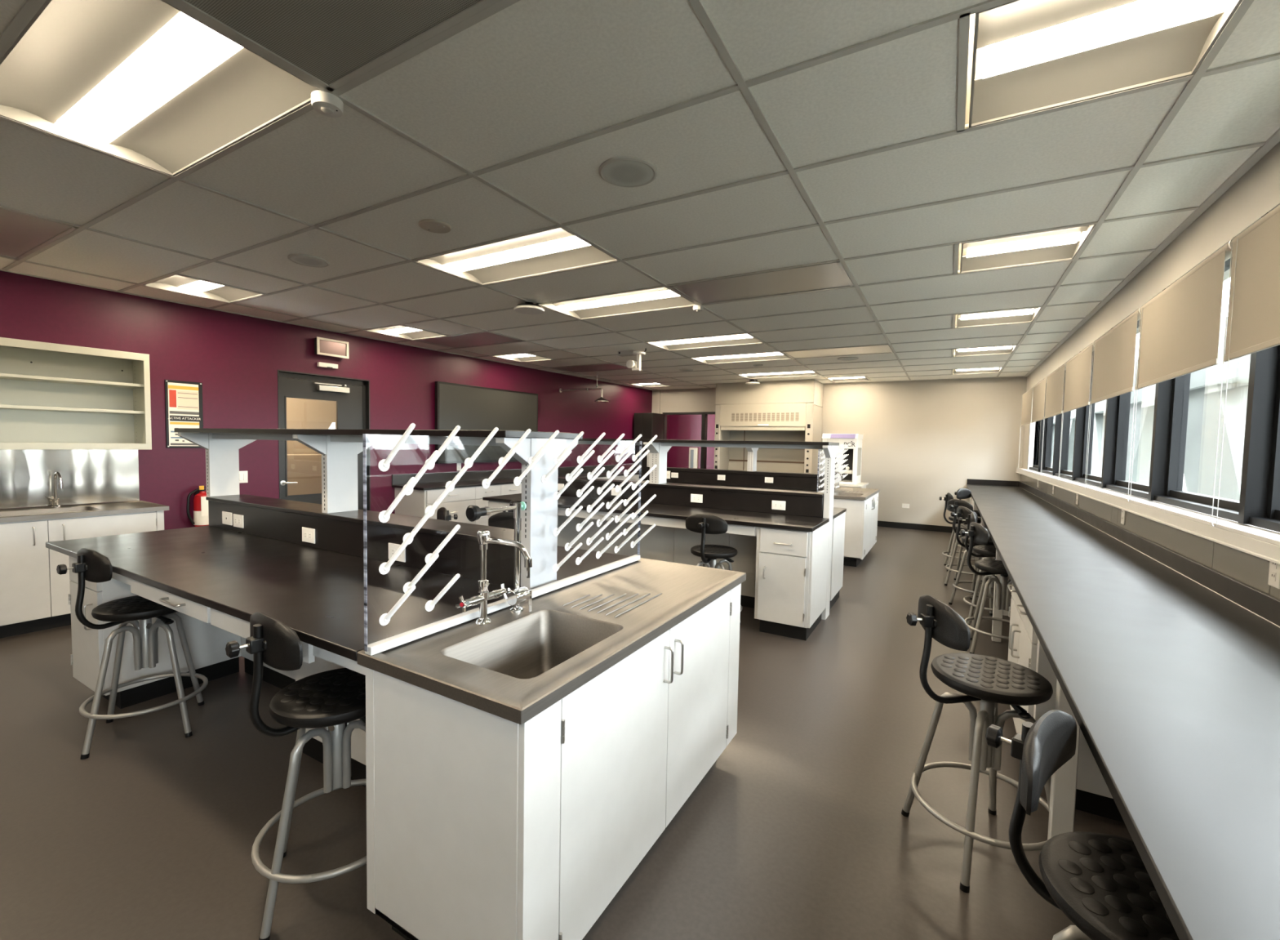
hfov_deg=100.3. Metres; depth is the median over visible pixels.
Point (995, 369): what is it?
ceiling light
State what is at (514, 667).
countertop
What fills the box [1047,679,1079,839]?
table leg
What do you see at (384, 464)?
drying rack
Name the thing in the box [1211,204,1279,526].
roller shade
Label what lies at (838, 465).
board
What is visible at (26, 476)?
backsplash
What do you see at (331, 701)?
stool
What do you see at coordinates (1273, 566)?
socket
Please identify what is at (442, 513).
stool
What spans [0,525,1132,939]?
floor
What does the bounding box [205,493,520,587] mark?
bench riser
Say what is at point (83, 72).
ceiling light
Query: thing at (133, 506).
countertop
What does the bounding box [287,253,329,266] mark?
ceiling speaker
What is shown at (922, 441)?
wall
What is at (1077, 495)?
power outlet
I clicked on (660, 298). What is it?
ceiling light
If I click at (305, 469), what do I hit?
upper cabinet
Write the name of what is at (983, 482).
end upstand
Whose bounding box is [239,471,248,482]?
light switch
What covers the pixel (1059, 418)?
window
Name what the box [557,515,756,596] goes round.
panel
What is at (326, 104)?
sensor
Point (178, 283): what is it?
ceiling light
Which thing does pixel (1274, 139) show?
trim
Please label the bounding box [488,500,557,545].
base cabinet
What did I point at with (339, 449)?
shelf
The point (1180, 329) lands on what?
roller shade
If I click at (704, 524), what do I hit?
stool
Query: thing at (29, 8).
ceiling grid
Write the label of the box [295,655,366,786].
chase
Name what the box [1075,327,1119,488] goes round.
window
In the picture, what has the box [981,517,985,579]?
frame
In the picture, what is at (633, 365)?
dome camera
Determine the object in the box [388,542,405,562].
power outlet
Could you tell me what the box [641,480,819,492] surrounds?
countertop
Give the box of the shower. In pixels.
[559,371,608,402]
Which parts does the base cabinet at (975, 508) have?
door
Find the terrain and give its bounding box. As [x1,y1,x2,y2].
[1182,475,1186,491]
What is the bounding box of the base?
[68,555,241,708]
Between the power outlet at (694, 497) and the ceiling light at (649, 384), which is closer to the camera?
the power outlet at (694, 497)
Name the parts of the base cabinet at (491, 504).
drawer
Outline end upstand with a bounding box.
[966,478,1018,486]
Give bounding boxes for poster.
[164,379,203,447]
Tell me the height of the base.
0.794 m
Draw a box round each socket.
[234,517,240,524]
[303,531,311,538]
[391,548,401,556]
[773,502,782,506]
[1271,561,1276,581]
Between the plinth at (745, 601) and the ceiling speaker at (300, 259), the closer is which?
the ceiling speaker at (300, 259)
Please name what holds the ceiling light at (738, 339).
attached to the ceiling at (531, 76)
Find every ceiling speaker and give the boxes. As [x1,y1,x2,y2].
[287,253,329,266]
[599,155,657,187]
[679,368,693,371]
[837,356,858,359]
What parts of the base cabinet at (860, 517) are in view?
door, door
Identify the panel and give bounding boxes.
[173,0,501,91]
[240,636,295,679]
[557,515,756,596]
[668,261,854,305]
[688,447,697,468]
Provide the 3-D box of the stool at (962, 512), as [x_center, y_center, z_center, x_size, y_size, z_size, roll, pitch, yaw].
[3.013,0.769,4.700,0.454,0.886,0.453,-1,3,-30]
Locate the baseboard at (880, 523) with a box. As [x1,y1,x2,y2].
[877,520,959,532]
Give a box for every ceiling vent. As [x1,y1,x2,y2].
[0,208,78,260]
[416,331,524,348]
[549,363,630,372]
[782,344,893,359]
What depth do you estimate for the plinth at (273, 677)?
2.98 m
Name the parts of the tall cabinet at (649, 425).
door, door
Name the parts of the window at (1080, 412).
sash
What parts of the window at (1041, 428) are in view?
sash, glass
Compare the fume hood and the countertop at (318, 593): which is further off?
the fume hood
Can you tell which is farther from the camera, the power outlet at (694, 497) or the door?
the door
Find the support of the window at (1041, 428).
in the wall at (1256, 193)
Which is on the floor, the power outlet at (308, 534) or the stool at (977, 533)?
the stool at (977, 533)
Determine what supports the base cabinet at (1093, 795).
on the floor
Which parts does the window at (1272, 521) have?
sash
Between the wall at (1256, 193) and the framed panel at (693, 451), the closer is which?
the wall at (1256, 193)
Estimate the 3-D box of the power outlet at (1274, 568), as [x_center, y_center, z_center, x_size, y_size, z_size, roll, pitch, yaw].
[2.170,0.342,1.827,0.008,0.115,0.072,3,3,30]
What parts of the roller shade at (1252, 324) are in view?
pull chain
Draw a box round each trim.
[0,0,1279,390]
[0,268,652,390]
[839,376,1021,383]
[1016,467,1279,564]
[1020,474,1279,599]
[1024,128,1279,376]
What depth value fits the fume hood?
9.82 m
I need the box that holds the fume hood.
[713,379,823,473]
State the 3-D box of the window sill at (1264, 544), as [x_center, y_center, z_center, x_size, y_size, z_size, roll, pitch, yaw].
[2.501,0.238,2.406,0.103,0.072,13.850,3,3,30]
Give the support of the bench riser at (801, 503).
on the countertop at (797, 522)
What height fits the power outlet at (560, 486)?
0.075 m
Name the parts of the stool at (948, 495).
backrest, leg, leg, seat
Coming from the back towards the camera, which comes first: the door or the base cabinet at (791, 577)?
the door
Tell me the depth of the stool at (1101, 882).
0.99 m
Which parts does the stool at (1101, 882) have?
knob, backrest, leg, seat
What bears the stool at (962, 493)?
on the floor
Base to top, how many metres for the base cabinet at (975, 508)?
0.792 m
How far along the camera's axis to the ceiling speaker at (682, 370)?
8.31 m
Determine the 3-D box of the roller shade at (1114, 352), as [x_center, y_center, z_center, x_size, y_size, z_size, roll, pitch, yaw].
[3.120,-0.392,3.490,0.116,1.104,1.085,3,3,30]
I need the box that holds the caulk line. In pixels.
[1019,486,1279,627]
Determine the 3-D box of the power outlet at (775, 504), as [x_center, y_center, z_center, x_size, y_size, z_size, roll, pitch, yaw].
[1.148,0.292,4.429,0.115,0.075,0.008,3,3,30]
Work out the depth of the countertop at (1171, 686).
1.28 m
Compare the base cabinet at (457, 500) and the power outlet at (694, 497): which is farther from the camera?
the base cabinet at (457, 500)
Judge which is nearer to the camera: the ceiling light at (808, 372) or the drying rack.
the drying rack
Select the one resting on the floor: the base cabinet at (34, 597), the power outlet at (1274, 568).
the base cabinet at (34, 597)
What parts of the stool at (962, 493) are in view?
backrest, seat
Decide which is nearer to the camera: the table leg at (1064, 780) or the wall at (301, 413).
the table leg at (1064, 780)
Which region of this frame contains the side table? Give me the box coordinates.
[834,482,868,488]
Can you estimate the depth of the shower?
8.68 m
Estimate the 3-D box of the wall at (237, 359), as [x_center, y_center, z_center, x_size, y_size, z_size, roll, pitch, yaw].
[-3.502,-0.341,5.803,0.140,2.738,13.955,3,3,32]
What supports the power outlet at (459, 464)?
attached to the wall at (237, 359)
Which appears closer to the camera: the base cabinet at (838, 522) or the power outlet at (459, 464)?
the base cabinet at (838, 522)
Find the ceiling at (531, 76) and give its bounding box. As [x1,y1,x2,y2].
[0,0,1279,390]
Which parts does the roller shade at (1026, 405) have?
pull chain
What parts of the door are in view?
handle, closer arm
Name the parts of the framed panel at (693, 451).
pane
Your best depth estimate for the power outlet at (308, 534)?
2.74 m
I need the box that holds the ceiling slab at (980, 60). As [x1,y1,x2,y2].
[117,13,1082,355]
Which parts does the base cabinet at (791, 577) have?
door, handle, drawer, panel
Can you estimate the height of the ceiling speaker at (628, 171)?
0.012 m
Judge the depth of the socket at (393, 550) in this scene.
2.40 m
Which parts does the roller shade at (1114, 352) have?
pull chain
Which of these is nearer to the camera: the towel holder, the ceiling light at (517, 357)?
the towel holder
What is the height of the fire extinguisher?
0.370 m
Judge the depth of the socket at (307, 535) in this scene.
2.74 m
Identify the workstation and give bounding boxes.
[822,433,863,484]
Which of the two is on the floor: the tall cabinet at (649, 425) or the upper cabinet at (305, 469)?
the tall cabinet at (649, 425)
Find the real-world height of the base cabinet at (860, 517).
0.788 m
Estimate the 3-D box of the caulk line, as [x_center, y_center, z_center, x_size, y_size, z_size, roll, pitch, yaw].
[2.506,0.490,2.453,0.004,0.004,13.720,3,3,30]
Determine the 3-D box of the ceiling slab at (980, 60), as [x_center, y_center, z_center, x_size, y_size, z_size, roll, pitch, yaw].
[-0.287,-1.673,5.072,8.300,0.080,16.000,3,3,30]
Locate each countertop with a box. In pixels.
[0,500,168,522]
[45,524,629,675]
[356,557,746,724]
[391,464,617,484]
[482,493,846,535]
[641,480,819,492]
[966,480,1279,939]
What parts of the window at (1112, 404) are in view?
sash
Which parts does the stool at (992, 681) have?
knob, leg, backrest, leg, seat, leg, lever, leg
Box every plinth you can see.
[244,657,295,688]
[740,595,755,608]
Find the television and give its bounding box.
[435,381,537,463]
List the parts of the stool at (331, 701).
knob, backrest, leg, leg, seat, leg, lever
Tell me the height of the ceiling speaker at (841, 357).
0.012 m
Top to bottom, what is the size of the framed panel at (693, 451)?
0.550 m
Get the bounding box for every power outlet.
[222,511,232,524]
[232,513,244,528]
[302,526,315,543]
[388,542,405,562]
[456,462,461,470]
[557,483,564,490]
[611,487,621,495]
[666,471,670,478]
[671,472,678,477]
[690,493,702,502]
[717,474,724,479]
[764,476,773,482]
[771,500,786,510]
[902,502,909,507]
[1075,493,1079,504]
[1120,509,1125,524]
[1267,560,1279,588]
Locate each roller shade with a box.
[1017,387,1033,469]
[1027,377,1046,471]
[1040,363,1066,475]
[1058,342,1093,480]
[1084,308,1141,488]
[1127,241,1232,501]
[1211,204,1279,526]
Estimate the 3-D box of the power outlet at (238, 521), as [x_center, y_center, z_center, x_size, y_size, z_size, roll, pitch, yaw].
[-2.339,0.296,3.111,0.115,0.075,0.008,3,3,30]
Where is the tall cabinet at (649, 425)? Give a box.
[633,413,663,480]
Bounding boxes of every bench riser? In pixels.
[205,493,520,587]
[557,475,823,517]
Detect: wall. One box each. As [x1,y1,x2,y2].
[0,271,652,529]
[286,397,336,453]
[651,369,1026,526]
[666,413,715,468]
[1022,141,1279,533]
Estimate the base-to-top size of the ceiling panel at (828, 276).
0.008 m
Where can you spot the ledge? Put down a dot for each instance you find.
(803, 481)
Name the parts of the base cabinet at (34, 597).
door, handle, handle, door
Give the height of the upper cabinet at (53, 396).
0.763 m
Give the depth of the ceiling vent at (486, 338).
6.20 m
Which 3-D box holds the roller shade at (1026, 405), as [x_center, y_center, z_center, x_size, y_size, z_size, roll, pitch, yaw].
[5.338,-0.542,7.323,0.116,1.104,1.125,3,3,30]
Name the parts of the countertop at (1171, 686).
backsplash strip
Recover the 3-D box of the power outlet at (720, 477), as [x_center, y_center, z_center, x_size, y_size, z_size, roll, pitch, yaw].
[1.144,0.106,7.522,0.115,0.075,0.008,3,3,30]
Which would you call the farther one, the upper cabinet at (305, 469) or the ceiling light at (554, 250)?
the upper cabinet at (305, 469)
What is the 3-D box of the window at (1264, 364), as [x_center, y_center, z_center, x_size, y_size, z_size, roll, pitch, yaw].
[2.682,-0.396,2.493,0.120,1.182,1.105,3,3,30]
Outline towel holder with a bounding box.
[872,496,876,506]
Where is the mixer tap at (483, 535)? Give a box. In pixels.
[455,529,532,625]
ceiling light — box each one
[0,0,319,176]
[144,274,263,302]
[366,324,444,339]
[416,226,617,284]
[493,353,551,361]
[540,286,697,319]
[630,382,669,386]
[646,333,762,350]
[691,351,791,364]
[739,370,819,378]
[826,376,868,382]
[953,367,1002,374]
[955,345,1017,356]
[956,306,1041,328]
[960,224,1095,273]
[968,0,1242,128]
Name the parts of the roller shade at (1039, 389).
pull chain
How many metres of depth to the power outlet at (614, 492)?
5.23 m
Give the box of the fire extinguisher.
[186,485,208,526]
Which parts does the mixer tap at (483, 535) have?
cross handle, cross handle, spout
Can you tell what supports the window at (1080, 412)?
in the wall at (1256, 193)
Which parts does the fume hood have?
corner post, sash handle rail, corner post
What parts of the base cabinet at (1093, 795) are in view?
handle, handle, door, handle, drawer, handle, door, drawer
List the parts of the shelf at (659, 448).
shelf rail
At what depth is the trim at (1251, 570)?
2.53 m
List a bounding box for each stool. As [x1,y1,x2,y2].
[56,547,208,759]
[225,610,366,939]
[436,506,457,520]
[488,511,520,529]
[502,500,516,512]
[685,513,742,624]
[901,594,1053,892]
[939,492,981,571]
[944,498,986,585]
[948,506,1011,615]
[954,488,995,559]
[959,511,1011,624]
[960,521,1012,653]
[985,709,1179,939]
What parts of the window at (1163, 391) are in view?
sash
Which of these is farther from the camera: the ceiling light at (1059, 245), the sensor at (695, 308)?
the sensor at (695, 308)
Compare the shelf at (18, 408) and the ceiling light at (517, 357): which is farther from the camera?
the ceiling light at (517, 357)
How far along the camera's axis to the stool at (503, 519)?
3.76 m
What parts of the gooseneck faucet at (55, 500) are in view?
spout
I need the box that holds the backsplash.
[0,449,139,508]
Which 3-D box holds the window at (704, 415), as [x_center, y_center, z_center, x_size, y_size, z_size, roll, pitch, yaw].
[1.174,-0.179,11.209,1.572,2.052,0.120,3,3,30]
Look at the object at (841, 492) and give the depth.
6.73 m
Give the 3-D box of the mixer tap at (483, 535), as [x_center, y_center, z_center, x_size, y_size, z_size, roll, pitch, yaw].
[-0.426,0.335,1.627,0.189,0.293,0.185,3,3,30]
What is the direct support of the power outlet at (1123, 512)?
attached to the wall at (1256, 193)
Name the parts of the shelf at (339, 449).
shelf rail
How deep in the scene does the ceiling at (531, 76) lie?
2.40 m
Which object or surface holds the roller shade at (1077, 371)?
attached to the window at (1112, 404)
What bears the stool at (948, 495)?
on the floor
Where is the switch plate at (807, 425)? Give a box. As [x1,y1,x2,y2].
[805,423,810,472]
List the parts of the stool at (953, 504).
leg, backrest, leg, seat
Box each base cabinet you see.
[0,510,164,638]
[365,582,741,939]
[395,474,639,525]
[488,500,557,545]
[754,521,829,639]
[829,511,845,609]
[833,492,878,566]
[969,497,990,537]
[1007,583,1124,822]
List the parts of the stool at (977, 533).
knob, backrest, leg, leg, seat, leg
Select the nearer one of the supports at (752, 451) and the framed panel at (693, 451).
the supports at (752, 451)
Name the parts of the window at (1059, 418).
sash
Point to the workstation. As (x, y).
(854, 458)
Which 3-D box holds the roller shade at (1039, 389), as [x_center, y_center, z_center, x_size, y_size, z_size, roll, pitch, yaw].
[4.779,-0.504,6.358,0.116,1.104,1.055,3,3,30]
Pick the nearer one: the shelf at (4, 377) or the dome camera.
the shelf at (4, 377)
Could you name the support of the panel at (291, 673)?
attached to the countertop at (318, 593)
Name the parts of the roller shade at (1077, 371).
pull chain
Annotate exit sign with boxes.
[314,336,348,358]
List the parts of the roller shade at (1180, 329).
pull chain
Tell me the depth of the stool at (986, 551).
4.22 m
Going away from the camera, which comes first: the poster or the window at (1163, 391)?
the window at (1163, 391)
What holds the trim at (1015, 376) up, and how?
attached to the wall at (922, 441)
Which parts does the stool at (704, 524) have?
knob, leg, leg, backrest, seat, leg, leg, lever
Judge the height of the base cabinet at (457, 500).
0.794 m
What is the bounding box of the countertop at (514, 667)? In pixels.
[356,557,746,724]
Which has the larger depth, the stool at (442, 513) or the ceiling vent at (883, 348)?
the ceiling vent at (883, 348)
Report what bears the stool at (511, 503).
on the floor
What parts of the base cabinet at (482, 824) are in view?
door, handle, handle, door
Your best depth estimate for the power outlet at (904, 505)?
9.22 m
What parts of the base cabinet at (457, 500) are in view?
drawer, drawer, drawer, drawer, drawer, drawer, drawer, drawer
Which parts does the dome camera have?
arm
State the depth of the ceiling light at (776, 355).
7.23 m
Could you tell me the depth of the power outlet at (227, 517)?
3.17 m
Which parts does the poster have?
red panel, text panel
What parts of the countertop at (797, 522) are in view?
drawer, apron drawer unit, filler panel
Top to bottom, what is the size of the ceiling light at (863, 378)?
0.074 m
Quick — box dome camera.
[617,347,646,371]
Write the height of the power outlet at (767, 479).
0.075 m
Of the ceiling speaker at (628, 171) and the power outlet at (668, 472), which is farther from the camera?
the power outlet at (668, 472)
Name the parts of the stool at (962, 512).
backrest, leg, leg, seat, leg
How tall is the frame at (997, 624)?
0.794 m
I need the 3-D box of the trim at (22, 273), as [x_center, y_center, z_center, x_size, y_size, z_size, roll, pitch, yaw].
[-3.358,-1.507,5.787,0.022,0.008,13.755,3,3,32]
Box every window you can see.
[662,411,715,468]
[1026,382,1047,471]
[1040,367,1065,475]
[1054,351,1085,480]
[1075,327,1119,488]
[1105,288,1173,500]
[1154,212,1279,524]
[1248,349,1279,532]
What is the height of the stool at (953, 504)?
0.886 m
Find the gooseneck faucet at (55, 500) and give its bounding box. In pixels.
[47,471,62,507]
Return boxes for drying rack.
[362,422,657,655]
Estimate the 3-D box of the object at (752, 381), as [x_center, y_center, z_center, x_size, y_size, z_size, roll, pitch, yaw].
[1.986,-1.549,9.425,0.250,0.080,0.250,3,3,30]
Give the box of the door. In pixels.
[277,369,370,510]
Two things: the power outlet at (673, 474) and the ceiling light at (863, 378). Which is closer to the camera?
the power outlet at (673, 474)
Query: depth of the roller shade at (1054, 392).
5.39 m
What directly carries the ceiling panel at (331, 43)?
in the ceiling at (531, 76)
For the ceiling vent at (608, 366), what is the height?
0.008 m
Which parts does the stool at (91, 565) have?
knob, backrest, leg, leg, seat, lever, leg, leg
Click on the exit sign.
(322, 346)
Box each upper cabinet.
[0,337,151,449]
[287,453,321,495]
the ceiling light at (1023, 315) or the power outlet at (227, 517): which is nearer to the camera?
the power outlet at (227, 517)
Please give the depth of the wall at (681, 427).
13.19 m
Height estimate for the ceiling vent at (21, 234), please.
0.008 m
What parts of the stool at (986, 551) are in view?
backrest, leg, leg, seat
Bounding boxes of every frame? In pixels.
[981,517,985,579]
[991,549,1008,642]
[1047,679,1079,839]
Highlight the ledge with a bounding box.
[647,466,824,490]
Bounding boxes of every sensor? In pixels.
[311,90,343,117]
[316,361,337,368]
[693,305,702,311]
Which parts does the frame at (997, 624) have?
post, floor rail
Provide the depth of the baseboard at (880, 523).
9.15 m
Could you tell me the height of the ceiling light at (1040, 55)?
0.074 m
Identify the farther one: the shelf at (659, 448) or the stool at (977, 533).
the shelf at (659, 448)
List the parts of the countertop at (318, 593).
drawer, handle, apron drawer unit, filler panel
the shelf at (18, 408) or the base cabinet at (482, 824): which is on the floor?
the base cabinet at (482, 824)
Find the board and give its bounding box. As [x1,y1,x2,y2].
[817,443,848,492]
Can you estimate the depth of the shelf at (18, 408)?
4.04 m
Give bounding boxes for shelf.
[0,373,143,388]
[0,404,144,413]
[173,427,582,589]
[577,438,839,619]
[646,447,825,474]
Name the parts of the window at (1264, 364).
sash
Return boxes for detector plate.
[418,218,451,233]
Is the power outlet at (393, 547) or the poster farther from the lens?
the poster
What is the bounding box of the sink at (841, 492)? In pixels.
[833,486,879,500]
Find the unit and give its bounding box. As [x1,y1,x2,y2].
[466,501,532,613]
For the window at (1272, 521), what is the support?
in the wall at (1256, 193)
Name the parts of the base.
drawer, door, handle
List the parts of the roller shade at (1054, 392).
pull chain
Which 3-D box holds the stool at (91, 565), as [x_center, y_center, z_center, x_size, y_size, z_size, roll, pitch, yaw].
[-2.318,0.778,2.488,0.470,0.886,0.446,-1,3,-32]
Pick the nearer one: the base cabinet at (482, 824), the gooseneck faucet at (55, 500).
the base cabinet at (482, 824)
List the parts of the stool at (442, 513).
backrest, knob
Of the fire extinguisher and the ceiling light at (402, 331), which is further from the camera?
the ceiling light at (402, 331)

